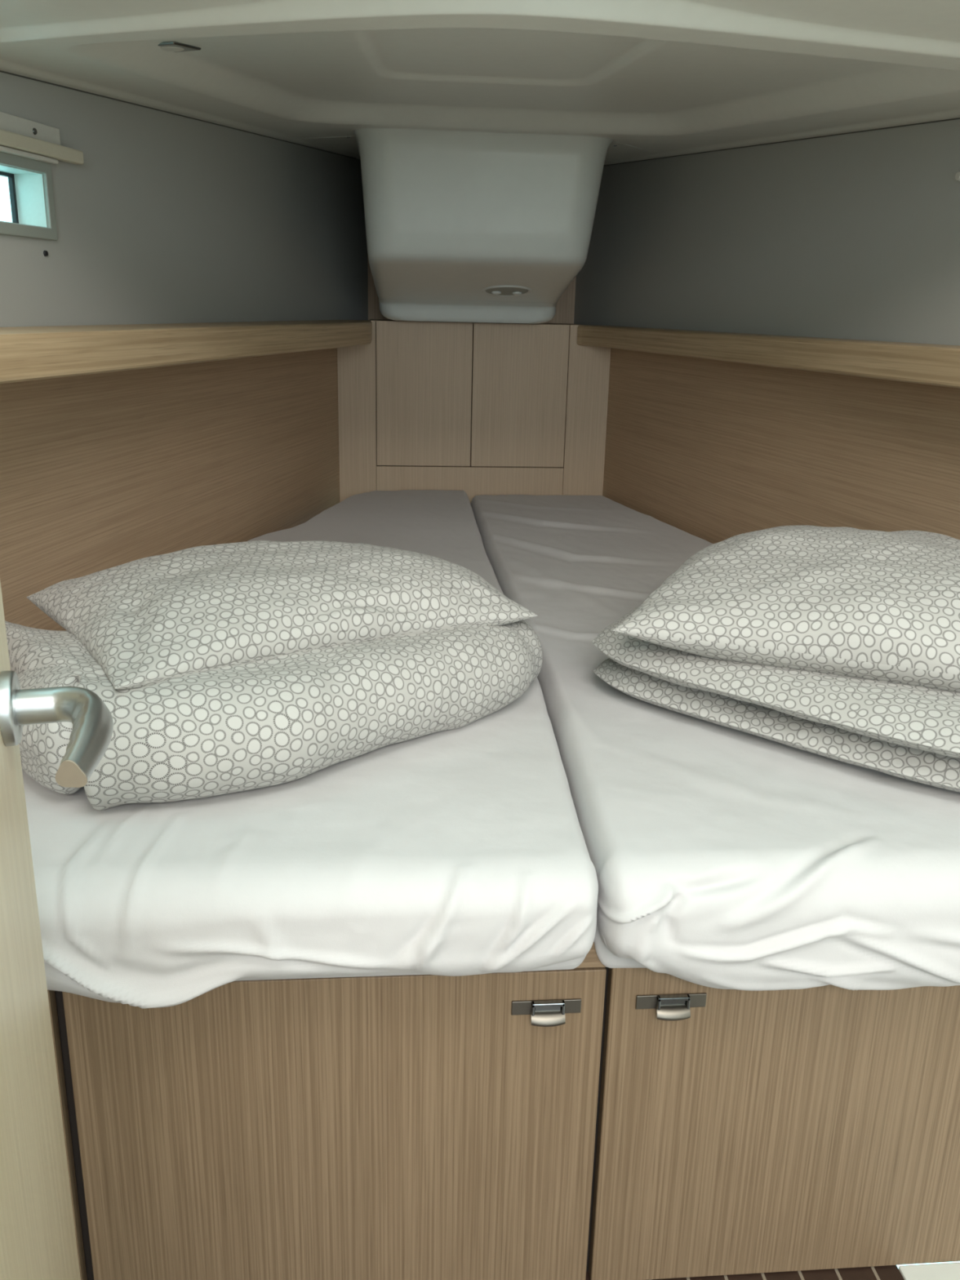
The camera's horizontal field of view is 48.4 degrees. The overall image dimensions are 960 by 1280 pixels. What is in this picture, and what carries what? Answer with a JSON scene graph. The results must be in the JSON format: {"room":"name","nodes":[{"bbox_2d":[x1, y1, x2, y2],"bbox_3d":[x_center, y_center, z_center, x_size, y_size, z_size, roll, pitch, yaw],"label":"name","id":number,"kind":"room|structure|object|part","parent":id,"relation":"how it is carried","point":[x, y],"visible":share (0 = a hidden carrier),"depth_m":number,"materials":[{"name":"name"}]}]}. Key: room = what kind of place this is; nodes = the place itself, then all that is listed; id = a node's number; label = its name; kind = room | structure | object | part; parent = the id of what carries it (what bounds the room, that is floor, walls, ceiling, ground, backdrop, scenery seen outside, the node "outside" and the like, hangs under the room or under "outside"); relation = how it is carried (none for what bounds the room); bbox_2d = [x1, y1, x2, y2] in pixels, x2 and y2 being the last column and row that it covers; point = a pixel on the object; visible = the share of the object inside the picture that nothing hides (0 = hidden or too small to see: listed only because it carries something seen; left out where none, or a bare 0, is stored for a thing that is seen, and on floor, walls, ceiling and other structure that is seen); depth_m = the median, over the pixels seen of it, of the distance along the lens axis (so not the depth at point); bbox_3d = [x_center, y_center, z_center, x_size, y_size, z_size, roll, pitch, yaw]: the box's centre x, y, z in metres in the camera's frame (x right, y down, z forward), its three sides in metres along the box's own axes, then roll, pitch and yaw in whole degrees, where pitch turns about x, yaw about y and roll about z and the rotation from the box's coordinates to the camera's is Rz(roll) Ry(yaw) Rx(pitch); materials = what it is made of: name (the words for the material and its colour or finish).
{"room":"boat cabin","nodes":[
{"label":"boat cabin","id":0,"kind":"room"},
{"bbox_2d":[0,70,368,631],"bbox_3d":[-0.595,-0.291,1.902,0.031,1.460,2.910,4,18,9],"label":"wall","id":1,"kind":"structure","parent":0,"point":[166,217],"depth_m":1.91,"materials":[{"name":"grey plastic"}]},
{"bbox_2d":[0,151,57,240],"bbox_3d":[-0.667,-0.583,1.382,0.059,0.104,0.326,4,18,9],"label":"window","id":2,"kind":"structure","parent":1,"relation":"in","point":[27,205],"depth_m":1.51,"materials":[{"name":"white plastic"}]},
{"bbox_3d":[-0.691,-0.585,1.386,0.003,0.070,0.292,4,18,9],"label":"pane","id":3,"kind":"part","parent":2,"relation":"part of","materials":[{"name":"clear glass"}]},
{"bbox_2d":[0,111,84,164],"bbox_3d":[-0.627,-0.662,1.384,0.020,0.050,0.393,4,18,9],"label":"window blind","id":4,"kind":"object","parent":1,"relation":"attached to","point":[19,136],"visible":1,"depth_m":1.46,"materials":[{"name":"white plastic"}]},
{"bbox_3d":[-0.637,-0.668,1.367,0.004,0.029,0.360,4,18,9],"label":"mounting plate","id":5,"kind":"part","parent":4,"relation":"part of","materials":[{"name":"white plastic"}]},
{"bbox_3d":[-0.624,-0.654,1.388,0.016,0.018,0.390,4,18,9],"label":"rail","id":6,"kind":"part","parent":4,"relation":"part of","materials":[{"name":"beige plastic"}]},
{"bbox_2d":[43,250,48,256],"bbox_3d":[-0.621,-0.553,1.526,0.003,0.008,0.008,4,18,9],"label":"stud","id":7,"kind":"object","parent":1,"relation":"attached to","point":[45,252],"visible":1,"depth_m":1.52,"materials":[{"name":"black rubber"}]},
{"bbox_3d":[-0.632,-0.009,1.809,0.030,0.975,2.560,4,18,9],"label":"oak panel","id":8,"kind":"part","parent":1,"relation":"part of","materials":[{"name":"brown wood"}]},
{"bbox_2d":[0,320,372,383],"bbox_3d":[-0.509,-0.472,1.697,0.177,0.053,2.484,4,18,9],"label":"shelf","id":9,"kind":"object","parent":1,"relation":"attached to","point":[27,353],"visible":1,"depth_m":1.52,"materials":[{"name":"brown wood"}]},
{"bbox_2d":[367,253,576,324],"bbox_3d":[-0.028,-0.946,3.188,0.720,0.970,0.030,0,17,-5],"label":"wall","id":10,"kind":"structure","parent":0,"point":[565,306],"depth_m":3.17,"materials":[{"name":"brown wood"}]},
{"bbox_2d":[337,319,610,504],"bbox_3d":[-0.030,-0.629,3.111,0.748,0.572,0.298,0,17,-5],"label":"upper cabinet","id":11,"kind":"object","parent":10,"relation":"attached to","point":[473,408],"visible":0.69,"depth_m":2.95,"materials":[{"name":"brown wood"}]},
{"bbox_3d":[-0.154,-0.674,2.937,0.261,0.387,0.014,0,17,-5],"label":"door","id":12,"kind":"part","parent":11,"relation":"part of","materials":[{"name":"brown wood"}]},
{"bbox_3d":[-0.028,-0.401,3.034,0.528,0.182,0.013,0,17,-5],"label":"rail","id":13,"kind":"part","parent":11,"relation":"part of","materials":[{"name":"brown wood"}]},
{"bbox_2d":[368,319,580,324],"bbox_3d":[-0.014,-0.903,3.038,0.600,0.004,0.277,0,17,-5],"label":"countertop","id":14,"kind":"structure","parent":11,"relation":"on","point":[375,320],"depth_m":2.97,"materials":[{"name":"brown wood"}]},
{"bbox_3d":[0.109,-0.676,2.960,0.263,0.387,0.014,0,17,-5],"label":"door","id":15,"kind":"part","parent":11,"relation":"part of","materials":[{"name":"brown wood"}]},
{"bbox_2d":[0,0,959,164],"bbox_3d":[0.044,-1.601,1.694,1.488,1.534,2.512,0,17,-5],"label":"ceiling","id":16,"kind":"structure","parent":0,"point":[655,78],"depth_m":1.45,"materials":[{"name":"white plastic"}]},
{"bbox_2d":[157,40,200,52],"bbox_3d":[-0.412,-0.797,1.416,0.060,0.028,0.057,9,19,23],"label":"recessed light","id":17,"kind":"object","parent":16,"relation":"in","point":[175,46],"visible":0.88,"depth_m":1.41,"materials":[{"name":"silver metal"}]},
{"bbox_2d":[353,128,613,323],"bbox_3d":[-0.029,-1.015,2.607,0.625,0.461,1.031,0,17,-5],"label":"housing","id":18,"kind":"object","parent":16,"relation":"attached to","point":[461,226],"visible":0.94,"depth_m":2.21,"materials":[{"name":"white plastic"}]},
{"bbox_2d":[485,287,528,295],"bbox_3d":[0.065,-0.844,2.581,0.104,0.019,0.114,0,17,-5],"label":"recessed light","id":19,"kind":"object","parent":18,"relation":"on","point":[489,291],"depth_m":2.58,"materials":[{"name":"silver metal"}]},
{"bbox_2d":[585,1265,904,1279],"bbox_3d":[-0.449,1.462,-1.213,2.277,0.030,5.100,0,17,-5],"label":"floor","id":20,"kind":"structure","parent":0,"point":[886,1272],"depth_m":1.20,"materials":[{"name":"brown wood"}]},
{"bbox_2d":[0,581,113,1279],"bbox_3d":[-0.241,0.245,0.544,0.105,1.220,0.620,-4,18,-16],"label":"door","id":21,"kind":"structure","parent":20,"relation":"on","point":[37,1237],"depth_m":0.73,"materials":[{"name":"beige wood"}]},
{"bbox_3d":[-0.278,0.060,0.708,0.066,0.030,0.124,-4,18,-16],"label":"lever","id":22,"kind":"part","parent":21,"relation":"part of","materials":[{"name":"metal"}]},
{"bbox_2d":[47,942,959,1279],"bbox_3d":[-0.024,0.190,2.096,1.694,0.452,2.104,0,17,-5],"label":"base","id":23,"kind":"object","parent":20,"relation":"on","point":[594,1117],"visible":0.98,"depth_m":1.11,"materials":[{"name":"brown wood"}]},
{"bbox_3d":[-0.596,0.499,1.058,0.365,0.450,0.017,0,17,-5],"label":"panel","id":24,"kind":"part","parent":23,"relation":"part of","materials":[{"name":"brown wood"}]},
{"bbox_2d":[22,489,598,1008],"bbox_3d":[-0.402,-0.039,1.959,0.923,0.140,2.158,0,17,-5],"label":"mattress","id":25,"kind":"object","parent":23,"relation":"on","point":[463,851],"visible":0.52,"depth_m":0.98,"materials":[{"name":"white fabric"}]},
{"bbox_2d":[4,619,542,810],"bbox_3d":[-0.238,0.029,1.339,0.693,0.136,0.531,-7,19,-26],"label":"duvet","id":26,"kind":"object","parent":25,"relation":"on","point":[288,717],"visible":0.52,"depth_m":1.10,"materials":[{"name":"fabric"}]},
{"bbox_2d":[26,540,537,689],"bbox_3d":[-0.243,-0.060,1.363,0.590,0.107,0.409,-12,21,-36],"label":"pillow","id":27,"kind":"object","parent":26,"relation":"on","point":[153,620],"visible":0.91,"depth_m":1.24,"materials":[{"name":"fabric"}]},
{"bbox_3d":[-0.141,0.519,1.105,0.526,0.402,0.017,0,17,-5],"label":"door","id":28,"kind":"part","parent":23,"relation":"part of","materials":[{"name":"brown wood"}]},
{"bbox_3d":[0.066,0.366,1.066,0.070,0.016,0.002,0,17,-5],"label":"latch plate","id":29,"kind":"part","parent":23,"relation":"part of","materials":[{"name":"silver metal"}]},
{"bbox_3d":[0.068,0.377,1.062,0.034,0.012,0.011,0,17,-5],"label":"latch pull","id":30,"kind":"part","parent":23,"relation":"part of","materials":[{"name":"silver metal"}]},
{"bbox_3d":[-0.136,0.303,1.038,0.526,0.044,0.017,0,17,-5],"label":"rail","id":31,"kind":"part","parent":23,"relation":"part of","materials":[{"name":"brown wood"}]},
{"bbox_3d":[0.193,0.364,1.077,0.072,0.016,0.002,0,17,-5],"label":"latch plate","id":32,"kind":"part","parent":23,"relation":"part of","materials":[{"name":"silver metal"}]},
{"bbox_3d":[0.194,0.375,1.073,0.034,0.012,0.011,0,17,-5],"label":"latch pull","id":33,"kind":"part","parent":23,"relation":"part of","materials":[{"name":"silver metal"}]},
{"bbox_2d":[471,494,959,991],"bbox_3d":[0.415,-0.038,2.037,0.828,0.160,2.160,0,17,-5],"label":"mattress","id":34,"kind":"object","parent":23,"relation":"on","point":[722,857],"visible":0.66,"depth_m":1.08,"materials":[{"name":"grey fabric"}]},
{"bbox_2d":[591,604,959,792],"bbox_3d":[0.452,0.065,1.318,0.710,0.100,0.338,14,21,36],"label":"duvet","id":35,"kind":"object","parent":34,"relation":"on","point":[911,732],"visible":0.65,"depth_m":1.21,"materials":[{"name":"fabric"}]},
{"bbox_2d":[613,524,959,692],"bbox_3d":[0.530,-0.060,1.386,0.596,0.144,0.487,8,19,22],"label":"pillow","id":36,"kind":"object","parent":35,"relation":"on","point":[850,602],"visible":0.99,"depth_m":1.25,"materials":[{"name":"fabric"}]},
{"bbox_3d":[0.518,0.493,1.157,0.785,0.450,0.017,0,17,-5],"label":"door","id":37,"kind":"part","parent":23,"relation":"part of","materials":[{"name":"brown wood"}]},
{"bbox_2d":[898,1262,959,1279],"bbox_3d":[1.448,1.467,-1.093,1.523,0.034,4.999,0,17,-5],"label":"trim","id":38,"kind":"structure","parent":20,"relation":"on","point":[944,1271],"depth_m":1.20,"materials":[{"name":"white plastic"}]},
{"bbox_2d":[573,117,959,543],"bbox_3d":[0.662,-0.291,1.995,0.031,1.460,2.910,-3,18,-15],"label":"wall","id":39,"kind":"structure","parent":0,"point":[855,235],"depth_m":2.10,"materials":[{"name":"grey plastic"}]},
{"bbox_2d":[577,324,959,388],"bbox_3d":[0.611,-0.479,1.804,0.143,0.053,2.435,-3,18,-15],"label":"shelf","id":40,"kind":"object","parent":39,"relation":"attached to","point":[931,364],"visible":1,"depth_m":1.87,"materials":[{"name":"brown wood"}]},
{"bbox_3d":[0.703,-0.008,1.906,0.030,0.975,2.560,-3,18,-15],"label":"oak panel","id":41,"kind":"part","parent":39,"relation":"part of","materials":[{"name":"brown wood"}]},
{"bbox_2d":[955,172,959,181],"bbox_3d":[0.723,-0.700,1.610,0.005,0.013,0.013,-3,18,-15],"label":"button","id":42,"kind":"object","parent":39,"relation":"attached to","point":[957,175],"visible":1,"depth_m":1.61,"materials":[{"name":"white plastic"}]}
]}

